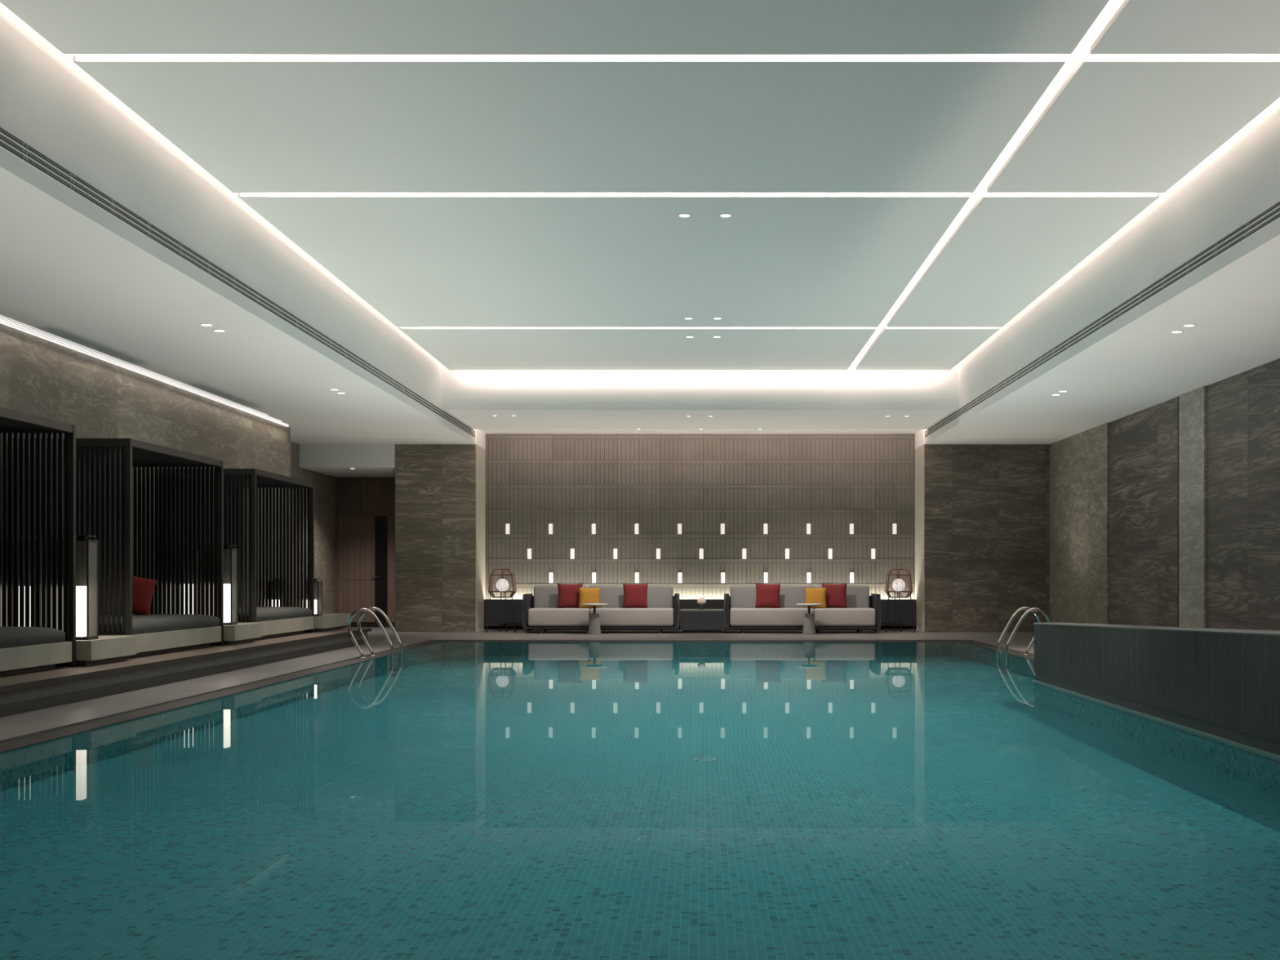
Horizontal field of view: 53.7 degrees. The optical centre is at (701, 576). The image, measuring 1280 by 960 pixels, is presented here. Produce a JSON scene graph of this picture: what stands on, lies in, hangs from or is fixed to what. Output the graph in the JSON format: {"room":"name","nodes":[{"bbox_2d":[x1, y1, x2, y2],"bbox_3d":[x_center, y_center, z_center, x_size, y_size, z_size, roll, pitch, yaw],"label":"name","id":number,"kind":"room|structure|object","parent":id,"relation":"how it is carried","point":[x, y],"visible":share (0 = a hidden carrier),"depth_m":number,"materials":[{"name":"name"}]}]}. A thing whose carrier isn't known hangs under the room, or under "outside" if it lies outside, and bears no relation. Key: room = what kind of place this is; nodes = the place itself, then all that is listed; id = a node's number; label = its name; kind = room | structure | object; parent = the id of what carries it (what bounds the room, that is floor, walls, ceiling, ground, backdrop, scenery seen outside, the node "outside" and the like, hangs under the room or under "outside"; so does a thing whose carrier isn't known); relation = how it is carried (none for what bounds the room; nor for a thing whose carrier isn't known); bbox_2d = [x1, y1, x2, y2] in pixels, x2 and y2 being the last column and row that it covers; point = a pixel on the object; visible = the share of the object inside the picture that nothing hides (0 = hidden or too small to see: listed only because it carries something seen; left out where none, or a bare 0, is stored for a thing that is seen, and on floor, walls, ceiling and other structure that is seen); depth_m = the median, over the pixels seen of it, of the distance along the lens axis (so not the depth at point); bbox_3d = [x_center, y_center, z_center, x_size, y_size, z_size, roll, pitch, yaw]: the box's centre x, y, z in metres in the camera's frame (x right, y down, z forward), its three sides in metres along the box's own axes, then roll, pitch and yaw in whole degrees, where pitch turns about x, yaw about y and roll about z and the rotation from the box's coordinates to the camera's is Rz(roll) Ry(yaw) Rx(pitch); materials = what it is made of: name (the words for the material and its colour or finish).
{"room":"indoor swimming pool","nodes":[
{"label":"indoor swimming pool","id":0,"kind":"room"},
{"bbox_2d":[0,323,290,626],"bbox_3d":[-7.525,-0.860,9.250,0.910,3.880,24.900,0,0,0],"label":"wall","id":1,"kind":"structure","parent":0,"point":[39,376],"depth_m":15.68,"materials":[{"name":"stone"}]},
{"bbox_2d":[0,631,367,705],"bbox_3d":[-6.230,0.983,8.580,1.680,0.195,23.560,0,0,0],"label":"trim","id":2,"kind":"structure","parent":1,"relation":"attached to","point":[32,693],"depth_m":12.35,"materials":[{"name":"stone"}]},
{"bbox_2d":[0,628,371,693],"bbox_3d":[-6.200,0.862,8.590,1.740,0.047,23.580,0,0,0],"label":"step","id":3,"kind":"structure","parent":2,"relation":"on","point":[59,674],"depth_m":12.50,"materials":[{"name":"stone"}]},
{"bbox_2d":[0,641,71,676],"bbox_3d":[-6.372,0.718,10.315,1.200,0.240,2.510,0,0,0],"label":"daybed base","id":4,"kind":"object","parent":3,"relation":"on","point":[26,659],"visible":1,"depth_m":10.94,"materials":[{"name":"grey stone"}]},
{"bbox_2d":[0,626,65,648],"bbox_3d":[-6.350,0.517,10.320,1.100,0.162,2.360,0,0,0],"label":"mattress","id":5,"kind":"object","parent":4,"relation":"on","point":[10,637],"visible":1,"depth_m":10.92,"materials":[{"name":"fabric"}]},
{"bbox_2d":[0,407,75,666],"bbox_3d":[-6.420,-0.282,10.450,1.240,2.240,2.500,0,0,0],"label":"cabana","id":6,"kind":"object","parent":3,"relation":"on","point":[29,427],"visible":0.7,"depth_m":11.66,"materials":[{"name":"brown metal"}]},
{"bbox_2d":[55,635,136,666],"bbox_3d":[-6.357,0.718,12.175,1.390,0.240,0.930,0,0,0],"label":"plinth","id":7,"kind":"object","parent":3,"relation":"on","point":[105,649],"visible":0.5,"depth_m":12.01,"materials":[{"name":"grey stone"}]},
{"bbox_2d":[18,535,47,627],"bbox_3d":[-6.360,0.105,11.970,0.200,0.985,0.200,0,0,0],"label":"lantern","id":8,"kind":"object","parent":7,"relation":"on","point":[19,535],"visible":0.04,"depth_m":12.07,"materials":[{"name":"brown metal"}]},
{"bbox_2d":[75,535,97,639],"bbox_3d":[-5.860,0.105,11.950,0.200,0.985,0.200,0,0,0],"label":"lantern","id":9,"kind":"object","parent":7,"relation":"on","point":[82,592],"visible":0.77,"depth_m":11.88,"materials":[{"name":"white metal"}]},
{"bbox_2d":[75,586,86,636],"bbox_3d":[-5.885,0.331,11.940,0.106,0.475,0.136,0,0,0],"label":"diffuser","id":10,"kind":"object","parent":9,"relation":"attached to","point":[81,591],"depth_m":11.87,"materials":[{"name":"white"}]},
{"bbox_2d":[13,438,223,645],"bbox_3d":[-6.420,-0.282,14.060,1.240,2.240,2.500,0,0,0],"label":"cabana","id":11,"kind":"object","parent":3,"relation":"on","point":[106,468],"visible":0.43,"depth_m":15.11,"materials":[{"name":"metal"}]},
{"bbox_2d":[88,626,221,658],"bbox_3d":[-6.372,0.718,13.915,1.200,0.240,2.510,0,0,0],"label":"daybed base","id":12,"kind":"object","parent":3,"relation":"on","point":[153,643],"visible":0.32,"depth_m":13.86,"materials":[{"name":"grey stone"}]},
{"bbox_2d":[89,613,219,635],"bbox_3d":[-6.350,0.517,14.020,1.100,0.162,2.360,0,0,0],"label":"mattress","id":13,"kind":"object","parent":12,"relation":"on","point":[152,623],"visible":0.46,"depth_m":13.84,"materials":[{"name":"fabric"}]},
{"bbox_2d":[111,571,157,614],"bbox_3d":[-6.430,0.208,14.250,0.546,0.535,0.216,0,0,-32],"label":"cushion","id":14,"kind":"object","parent":13,"relation":"on","point":[143,588],"visible":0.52,"depth_m":14.23,"materials":[{"name":"red fabric"}]},
{"bbox_2d":[209,622,261,644],"bbox_3d":[-6.357,0.718,15.775,1.390,0.240,0.930,0,0,0],"label":"stone bench","id":15,"kind":"object","parent":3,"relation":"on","point":[241,633],"visible":0.36,"depth_m":15.55,"materials":[{"name":"grey stone"}]},
{"bbox_2d":[179,544,201,614],"bbox_3d":[-6.320,0.105,15.600,0.200,0.985,0.200,0,0,0],"label":"lantern","id":16,"kind":"object","parent":15,"relation":"on","point":[180,544],"visible":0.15,"depth_m":15.52,"materials":[{"name":"brown metal"}]},
{"bbox_2d":[183,583,193,613],"bbox_3d":[-6.345,0.331,15.590,0.106,0.475,0.136,0,0,0],"label":"diffuser","id":17,"kind":"object","parent":16,"relation":"attached to","point":[184,584],"depth_m":15.52,"materials":[{"name":"white"}]},
{"bbox_2d":[223,544,237,625],"bbox_3d":[-5.860,0.105,15.570,0.200,0.985,0.200,0,0,0],"label":"lantern","id":18,"kind":"object","parent":15,"relation":"on","point":[227,587],"visible":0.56,"depth_m":15.49,"materials":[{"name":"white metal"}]},
{"bbox_2d":[223,583,230,622],"bbox_3d":[-5.885,0.331,15.560,0.106,0.475,0.136,0,0,0],"label":"diffuser","id":19,"kind":"object","parent":18,"relation":"attached to","point":[226,586],"depth_m":15.51,"materials":[{"name":"white"}]},
{"bbox_2d":[162,468,314,632],"bbox_3d":[-6.420,-0.282,17.650,1.240,2.240,2.500,0,0,0],"label":"cabana","id":20,"kind":"object","parent":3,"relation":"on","point":[241,486],"visible":0.43,"depth_m":18.38,"materials":[{"name":"metal"}]},
{"bbox_2d":[237,616,313,639],"bbox_3d":[-6.372,0.718,17.535,1.200,0.240,2.510,0,0,0],"label":"daybed base","id":21,"kind":"object","parent":3,"relation":"on","point":[272,628],"visible":0.32,"depth_m":17.54,"materials":[{"name":"grey stone"}]},
{"bbox_2d":[231,606,311,622],"bbox_3d":[-6.350,0.517,17.620,1.100,0.162,2.360,0,0,0],"label":"mattress","id":22,"kind":"object","parent":21,"relation":"on","point":[263,613],"visible":0.47,"depth_m":17.51,"materials":[{"name":"fabric"}]},
{"bbox_2d":[305,613,351,631],"bbox_3d":[-6.357,0.718,19.655,1.390,0.240,1.450,0,0,0],"label":"stone bench","id":23,"kind":"object","parent":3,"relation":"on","point":[327,621],"visible":0.36,"depth_m":19.38,"materials":[{"name":"grey stone"}]},
{"bbox_2d":[314,578,322,616],"bbox_3d":[-5.860,0.316,19.080,0.200,0.565,0.200,0,0,0],"label":"lantern","id":24,"kind":"object","parent":23,"relation":"on","point":[315,580],"visible":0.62,"depth_m":19.03,"materials":[{"name":"brown metal"}]},
{"bbox_2d":[0,2,475,444],"bbox_3d":[-6.130,-3.255,10.660,3.500,1.390,27.720,0,0,0],"label":"ceiling","id":25,"kind":"structure","parent":0,"point":[72,270],"depth_m":11.76,"materials":[{"name":"paint"}]},
{"bbox_2d":[0,315,268,415],"bbox_3d":[-6.867,-2.556,8.500,0.006,0.012,23.000,0,0,0],"label":"led line","id":26,"kind":"object","parent":25,"relation":"attached to","point":[0,315],"visible":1,"depth_m":14.88,"materials":[{"name":"white plastic"}]},
{"bbox_2d":[0,316,288,426],"bbox_3d":[-7.047,-2.556,9.250,0.034,0.012,24.500,0,0,0],"label":"led line","id":27,"kind":"object","parent":25,"relation":"attached to","point":[2,322],"visible":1,"depth_m":15.42,"materials":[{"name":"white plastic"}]},
{"bbox_2d":[0,124,475,437],"bbox_3d":[-4.375,-2.749,12.570,0.010,0.134,23.740,0,0,0],"label":"ceiling vent","id":28,"kind":"object","parent":25,"relation":"in","point":[10,142],"visible":1,"depth_m":10.57,"materials":[{"name":"grey metal"}]},
{"bbox_2d":[290,441,335,613],"bbox_3d":[-7.880,-0.860,24.350,0.200,3.880,5.300,0,0,0],"label":"wall","id":29,"kind":"structure","parent":0,"point":[324,484],"depth_m":25.98,"materials":[{"name":"stone"}]},
{"bbox_2d":[302,467,395,476],"bbox_3d":[-6.840,-2.205,25.735,1.880,0.190,2.330,0,0,0],"label":"ceiling","id":30,"kind":"structure","parent":0,"point":[334,472],"depth_m":25.37,"materials":[{"name":"paint"}]},
{"bbox_2d":[335,476,395,622],"bbox_3d":[-6.640,-0.560,26.875,2.280,3.280,0.150,0,0,0],"label":"wall","id":31,"kind":"structure","parent":0,"point":[353,495],"depth_m":26.80,"materials":[{"name":"brown wood"}]},
{"bbox_2d":[336,514,395,622],"bbox_3d":[-6.820,-0.170,26.763,1.840,2.300,0.074,0,0,0],"label":"door","id":32,"kind":"structure","parent":31,"relation":"in","point":[366,545],"depth_m":26.78,"materials":[{"name":"brown wood"}]},
{"bbox_2d":[344,622,395,626],"bbox_3d":[-6.790,1.030,26.790,1.980,0.100,0.020,0,0,0],"label":"baseboard","id":33,"kind":"structure","parent":31,"relation":"attached to","point":[353,624],"depth_m":26.78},
{"bbox_2d":[395,444,475,631],"bbox_3d":[-5.160,-0.960,25.035,1.560,4.080,1.130,0,0,0],"label":"wall","id":34,"kind":"structure","parent":0,"point":[435,484],"depth_m":24.47,"materials":[{"name":"stone"}]},
{"bbox_2d":[299,444,395,467],"bbox_3d":[-6.860,-2.355,24.490,1.840,0.490,0.160,0,0,0],"label":"ceiling","id":35,"kind":"structure","parent":34,"relation":"attached to","point":[311,455],"depth_m":24.41,"materials":[{"name":"paint"}]},
{"bbox_2d":[475,444,484,631],"bbox_3d":[-4.374,-0.743,24.986,0.012,3.645,1.028,0,0,0],"label":"trim","id":36,"kind":"structure","parent":34,"relation":"attached to","point":[480,451],"depth_m":24.94,"materials":[{"name":"stone"}]},
{"bbox_2d":[475,429,484,448],"bbox_3d":[-4.373,-2.732,24.985,0.013,0.335,1.031,0,0,0],"label":"trim","id":37,"kind":"structure","parent":34,"relation":"attached to","point":[480,436],"depth_m":24.93,"materials":[{"name":"beige paint"}]},
{"bbox_2d":[0,626,1034,742],"bbox_3d":[-0.495,1.240,11.900,14.970,0.320,30.200,0,0,0],"label":"floor","id":38,"kind":"structure","parent":0,"point":[22,725],"depth_m":18.65,"materials":[{"name":"grey stone"}]},
{"bbox_2d":[0,638,367,717],"bbox_3d":[-5.383,1.036,8.550,0.015,0.088,23.500,0,0,0],"label":"trim","id":39,"kind":"structure","parent":38,"relation":"on","point":[20,707],"depth_m":12.31,"materials":[{"name":"grey stone"}]},
{"bbox_2d":[485,568,516,632],"bbox_3d":[-3.864,0.468,24.501,0.568,1.224,0.530,0,0,-2],"label":"lantern","id":40,"kind":"object","parent":38,"relation":"on","point":[502,584],"visible":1,"depth_m":24.34,"materials":[{"name":"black metal"}]},
{"bbox_2d":[581,603,607,635],"bbox_3d":[-1.985,0.795,23.450,0.480,0.570,0.480,0,0,0],"label":"side table","id":41,"kind":"object","parent":38,"relation":"on","point":[594,628],"visible":1,"depth_m":23.37,"materials":[{"name":"grey concrete"}]},
{"bbox_2d":[522,585,679,633],"bbox_3d":[-1.905,0.631,24.290,2.982,0.898,0.860,0,0,0],"label":"outdoor sofa","id":42,"kind":"object","parent":38,"relation":"on","point":[540,611],"visible":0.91,"depth_m":23.89,"materials":[{"name":"fabric"}]},
{"bbox_2d":[528,608,591,626],"bbox_3d":[-2.707,0.777,24.220,1.156,0.335,0.720,0,0,0],"label":"seat cushion","id":43,"kind":"object","parent":42,"relation":"on","point":[536,616],"depth_m":23.86,"materials":[{"name":"fabric"}]},
{"bbox_2d":[533,585,586,608],"bbox_3d":[-2.743,0.415,24.587,1.044,0.460,0.170,0,-6,0],"label":"cushion","id":44,"kind":"object","parent":42,"relation":"on","point":[544,596],"depth_m":24.51,"materials":[{"name":"fabric"}]},
{"bbox_2d":[557,583,582,608],"bbox_3d":[-2.530,0.379,24.300,0.485,0.479,0.180,0,0,0],"label":"cushion","id":45,"kind":"object","parent":42,"relation":"on","point":[568,594],"visible":0.98,"depth_m":24.24,"materials":[{"name":"red fabric"}]},
{"bbox_2d":[578,586,600,608],"bbox_3d":[-2.142,0.416,24.160,0.421,0.415,0.175,0,0,-6],"label":"cushion","id":46,"kind":"object","parent":42,"relation":"on","point":[587,595],"visible":0.88,"depth_m":24.10,"materials":[{"name":"yellow fabric"}]},
{"bbox_2d":[587,585,672,608],"bbox_3d":[-1.382,0.415,24.587,1.654,0.460,0.170,0,-6,0],"label":"cushion","id":47,"kind":"object","parent":42,"relation":"on","point":[658,596],"depth_m":24.51,"materials":[{"name":"fabric"}]},
{"bbox_2d":[589,608,674,626],"bbox_3d":[-1.323,0.777,24.220,1.596,0.335,0.720,0,0,0],"label":"seat cushion","id":48,"kind":"object","parent":42,"relation":"on","point":[607,616],"depth_m":23.86,"materials":[{"name":"fabric"}]},
{"bbox_2d":[622,583,648,608],"bbox_3d":[-1.270,0.379,24.280,0.487,0.479,0.182,0,0,4],"label":"cushion","id":49,"kind":"object","parent":42,"relation":"on","point":[635,596],"visible":0.99,"depth_m":24.22,"materials":[{"name":"red fabric"}]},
{"bbox_2d":[680,608,724,633],"bbox_3d":[0.020,0.861,24.350,0.846,0.438,0.910,0,0,0],"label":"side table","id":50,"kind":"object","parent":38,"relation":"on","point":[691,620],"visible":0.98,"depth_m":23.90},
{"bbox_2d":[697,597,706,608],"bbox_3d":[0.007,0.522,24.251,0.176,0.240,0.174,0,0,0],"label":"flower vase","id":51,"kind":"object","parent":50,"relation":"on","point":[700,601],"visible":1,"depth_m":24.20,"materials":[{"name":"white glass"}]},
{"bbox_2d":[723,585,880,633],"bbox_3d":[1.922,0.631,24.290,2.982,0.898,0.860,0,0,0],"label":"outdoor sofa","id":52,"kind":"object","parent":38,"relation":"on","point":[863,611],"visible":0.85,"depth_m":23.89,"materials":[{"name":"fabric"}]},
{"bbox_2d":[755,582,780,608],"bbox_3d":[1.281,0.379,24.280,0.506,0.498,0.183,0,0,-6],"label":"cushion","id":53,"kind":"object","parent":52,"relation":"on","point":[767,596],"visible":0.99,"depth_m":24.22,"materials":[{"name":"red fabric"}]},
{"bbox_2d":[728,608,813,626],"bbox_3d":[1.340,0.777,24.220,1.596,0.335,0.720,0,0,0],"label":"seat cushion","id":54,"kind":"object","parent":52,"relation":"on","point":[737,616],"depth_m":23.86,"materials":[{"name":"fabric"}]},
{"bbox_2d":[729,585,815,608],"bbox_3d":[1.394,0.415,24.587,1.664,0.460,0.170,0,-6,0],"label":"cushion","id":55,"kind":"object","parent":52,"relation":"on","point":[740,596],"depth_m":24.51,"materials":[{"name":"fabric"}]},
{"bbox_2d":[804,587,826,608],"bbox_3d":[2.189,0.421,24.160,0.420,0.415,0.174,0,0,6],"label":"cushion","id":56,"kind":"object","parent":52,"relation":"on","point":[813,595],"visible":0.93,"depth_m":24.10,"materials":[{"name":"yellow fabric"}]},
{"bbox_2d":[822,583,847,608],"bbox_3d":[2.564,0.379,24.300,0.487,0.479,0.182,0,0,4],"label":"cushion","id":57,"kind":"object","parent":52,"relation":"on","point":[836,594],"visible":0.95,"depth_m":24.24,"materials":[{"name":"red fabric"}]},
{"bbox_2d":[816,585,869,608],"bbox_3d":[2.755,0.415,24.587,1.034,0.460,0.170,0,-6,0],"label":"cushion","id":58,"kind":"object","parent":52,"relation":"on","point":[857,596],"depth_m":24.51,"materials":[{"name":"fabric"}]},
{"bbox_2d":[813,607,875,626],"bbox_3d":[2.724,0.777,24.220,1.156,0.335,0.720,0,0,0],"label":"seat cushion","id":59,"kind":"object","parent":52,"relation":"on","point":[849,616],"depth_m":23.86,"materials":[{"name":"fabric"}]},
{"bbox_2d":[795,603,822,635],"bbox_3d":[2.005,0.795,23.450,0.480,0.570,0.480,0,0,0],"label":"side table","id":60,"kind":"object","parent":38,"relation":"on","point":[809,628],"visible":1,"depth_m":23.37,"materials":[{"name":"grey concrete"}]},
{"bbox_2d":[884,568,915,632],"bbox_3d":[3.834,0.468,24.501,0.568,1.224,0.530,0,0,3],"label":"lantern","id":61,"kind":"object","parent":38,"relation":"on","point":[899,585],"visible":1,"depth_m":24.37,"materials":[{"name":"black metal"}]},
{"bbox_2d":[0,654,1035,791],"bbox_3d":[0.000,1.220,11.200,8.760,0.231,20.020,0,0,0],"label":"wall","id":62,"kind":"structure","parent":0,"point":[21,766],"depth_m":10.70,"materials":[{"name":"teal tile"}]},
{"bbox_2d":[346,607,403,673],"bbox_3d":[-4.434,0.864,17.183,0.638,0.877,0.615,0,0,0],"label":"pool ladder","id":63,"kind":"object","parent":62,"relation":"attached to","point":[400,662],"visible":1,"depth_m":16.93,"materials":[{"name":"metal"}]},
{"bbox_2d":[0,640,1034,753],"bbox_3d":[0.000,1.248,11.200,9.220,0.304,20.480,0,0,0],"label":"trim","id":64,"kind":"structure","parent":62,"relation":"attached to","point":[6,746],"depth_m":12.32,"materials":[{"name":"stone"}]},
{"bbox_2d":[995,606,1051,671],"bbox_3d":[4.434,0.864,17.383,0.638,0.877,0.615,0,0,0],"label":"pool ladder","id":65,"kind":"object","parent":62,"relation":"attached to","point":[998,660],"visible":0.81,"depth_m":17.44,"materials":[{"name":"metal"}]},
{"bbox_2d":[0,655,1279,959],"bbox_3d":[0.000,1.385,11.200,8.780,0.100,20.040,0,0,0],"label":"swimming pool","id":66,"kind":"structure","parent":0,"point":[465,807],"depth_m":6.58,"materials":[{"name":"teal tile"}]},
{"bbox_2d":[102,0,1279,349],"bbox_3d":[-0.025,-3.885,10.935,8.710,0.130,20.670,0,0,0],"label":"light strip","id":67,"kind":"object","parent":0,"point":[1082,49],"depth_m":9.38,"materials":[{"name":"paint"}]},
{"bbox_2d":[0,0,1109,53],"bbox_3d":[-0.884,-3.471,4.665,6.658,0.050,7.330,0,0,0],"label":"ceiling panel","id":68,"kind":"object","parent":67,"relation":"attached to","point":[71,26],"visible":1,"depth_m":7.88,"materials":[{"name":"paint"}]},
{"bbox_2d":[72,54,1066,192],"bbox_3d":[-0.884,-3.471,9.895,6.658,0.050,2.890,0,0,0],"label":"ceiling panel","id":69,"kind":"object","parent":67,"relation":"attached to","point":[255,123],"visible":1,"depth_m":9.48,"materials":[{"name":"paint"}]},
{"bbox_2d":[237,192,970,327],"bbox_3d":[-0.884,-3.471,14.455,6.658,0.050,5.990,0,0,0],"label":"ceiling panel","id":70,"kind":"object","parent":67,"relation":"attached to","point":[420,260],"visible":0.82,"depth_m":13.40,"materials":[{"name":"paint"}]},
{"bbox_2d":[399,327,876,370],"bbox_3d":[-0.884,-3.471,19.335,6.658,0.050,3.530,0,0,0],"label":"ceiling panel","id":71,"kind":"object","parent":67,"relation":"attached to","point":[457,348],"visible":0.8,"depth_m":18.98,"materials":[{"name":"paint"}]},
{"bbox_2d":[854,325,999,370],"bbox_3d":[3.365,-3.471,19.335,1.600,0.050,3.530,0,0,0],"label":"ceiling panel","id":72,"kind":"object","parent":67,"relation":"attached to","point":[895,348],"visible":0.89,"depth_m":18.98,"materials":[{"name":"paint"}]},
{"bbox_2d":[886,191,1159,327],"bbox_3d":[3.365,-3.471,14.455,1.600,0.050,5.990,0,0,0],"label":"ceiling panel","id":73,"kind":"object","parent":67,"relation":"attached to","point":[1009,249],"visible":0.9,"depth_m":13.46,"materials":[{"name":"paint"}]},
{"bbox_2d":[986,54,1279,192],"bbox_3d":[3.365,-3.471,9.895,1.600,0.050,2.890,0,0,0],"label":"ceiling panel","id":74,"kind":"object","parent":67,"relation":"attached to","point":[1117,123],"visible":1,"depth_m":9.53,"materials":[{"name":"paint"}]},
{"bbox_2d":[1089,0,1279,53],"bbox_3d":[3.365,-3.471,4.665,1.600,0.050,7.330,0,0,0],"label":"ceiling panel","id":75,"kind":"object","parent":67,"relation":"attached to","point":[1137,26],"visible":1,"depth_m":7.93,"materials":[{"name":"paint"}]},
{"bbox_2d":[484,433,915,599],"bbox_3d":[-0.025,-1.063,25.572,8.710,4.422,0.156,0,0,0],"label":"wall","id":76,"kind":"structure","parent":0,"point":[507,486],"depth_m":25.50,"materials":[{"name":"grey tile"}]},
{"bbox_2d":[484,599,915,630],"bbox_3d":[-0.025,0.771,25.420,8.684,0.617,0.160,0,0,0],"label":"trim","id":77,"kind":"structure","parent":76,"relation":"attached to","point":[495,604],"depth_m":25.34,"materials":[{"name":"black wood"}]},
{"bbox_2d":[441,349,958,434],"bbox_3d":[-0.025,-3.377,23.435,8.710,1.145,4.330,0,0,0],"label":"ceiling","id":78,"kind":"structure","parent":0,"point":[851,401],"depth_m":21.27,"materials":[{"name":"paint"}]},
{"bbox_2d":[924,444,1049,631],"bbox_3d":[5.660,-0.960,25.035,2.660,4.080,1.130,0,0,0],"label":"wall","id":79,"kind":"structure","parent":0,"point":[987,506],"depth_m":24.47,"materials":[{"name":"stone"}]},
{"bbox_2d":[915,444,924,631],"bbox_3d":[4.324,-0.743,24.986,0.012,3.645,1.028,0,0,0],"label":"trim","id":80,"kind":"structure","parent":79,"relation":"attached to","point":[919,451],"depth_m":24.86,"materials":[{"name":"stone"}]},
{"bbox_2d":[915,429,924,448],"bbox_3d":[4.324,-2.732,24.985,0.013,0.335,1.031,0,0,0],"label":"trim","id":81,"kind":"structure","parent":79,"relation":"attached to","point":[920,435],"depth_m":24.95,"materials":[{"name":"beige paint"}]},
{"bbox_2d":[924,97,1279,444],"bbox_3d":[5.610,-3.255,10.660,2.560,1.390,27.720,0,0,0],"label":"ceiling","id":82,"kind":"structure","parent":0,"point":[1134,363],"depth_m":13.67,"materials":[{"name":"paint"}]},
{"bbox_2d":[924,200,1279,437],"bbox_3d":[4.325,-2.749,12.570,0.010,0.134,23.740,0,0,0],"label":"ceiling vent","id":83,"kind":"object","parent":82,"relation":"in","point":[1271,214],"visible":1,"depth_m":12.42,"materials":[{"name":"grey metal"}]},
{"bbox_2d":[1031,622,1279,795],"bbox_3d":[3.662,0.756,7.277,0.323,1.158,12.153,0,0,0],"label":"wall","id":84,"kind":"structure","parent":0,"point":[1209,698],"depth_m":9.36,"materials":[{"name":"black stone"}]},
{"bbox_2d":[1109,358,1279,631],"bbox_3d":[6.890,-0.860,10.685,0.200,3.880,27.770,0,0,0],"label":"wall","id":85,"kind":"structure","parent":0,"point":[1243,408],"depth_m":16.70,"materials":[{"name":"stone"}]},
{"bbox_2d":[1049,422,1109,624],"bbox_3d":[6.772,-0.740,22.735,0.035,3.640,3.470,0,0,0],"label":"wall panel","id":86,"kind":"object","parent":85,"relation":"attached to","point":[1079,463],"depth_m":22.53,"materials":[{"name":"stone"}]},
{"bbox_2d":[1177,395,1178,626],"bbox_3d":[6.780,-0.740,17.890,0.020,3.640,0.080,0,0,0],"label":"trim","id":87,"kind":"structure","parent":85,"relation":"attached to","point":[1178,396],"depth_m":17.90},
{"bbox_2d":[1178,386,1206,627],"bbox_3d":[6.772,-0.740,17.395,0.035,3.640,0.890,0,0,0],"label":"wall panel","id":88,"kind":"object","parent":85,"relation":"attached to","point":[1192,404],"depth_m":17.36,"materials":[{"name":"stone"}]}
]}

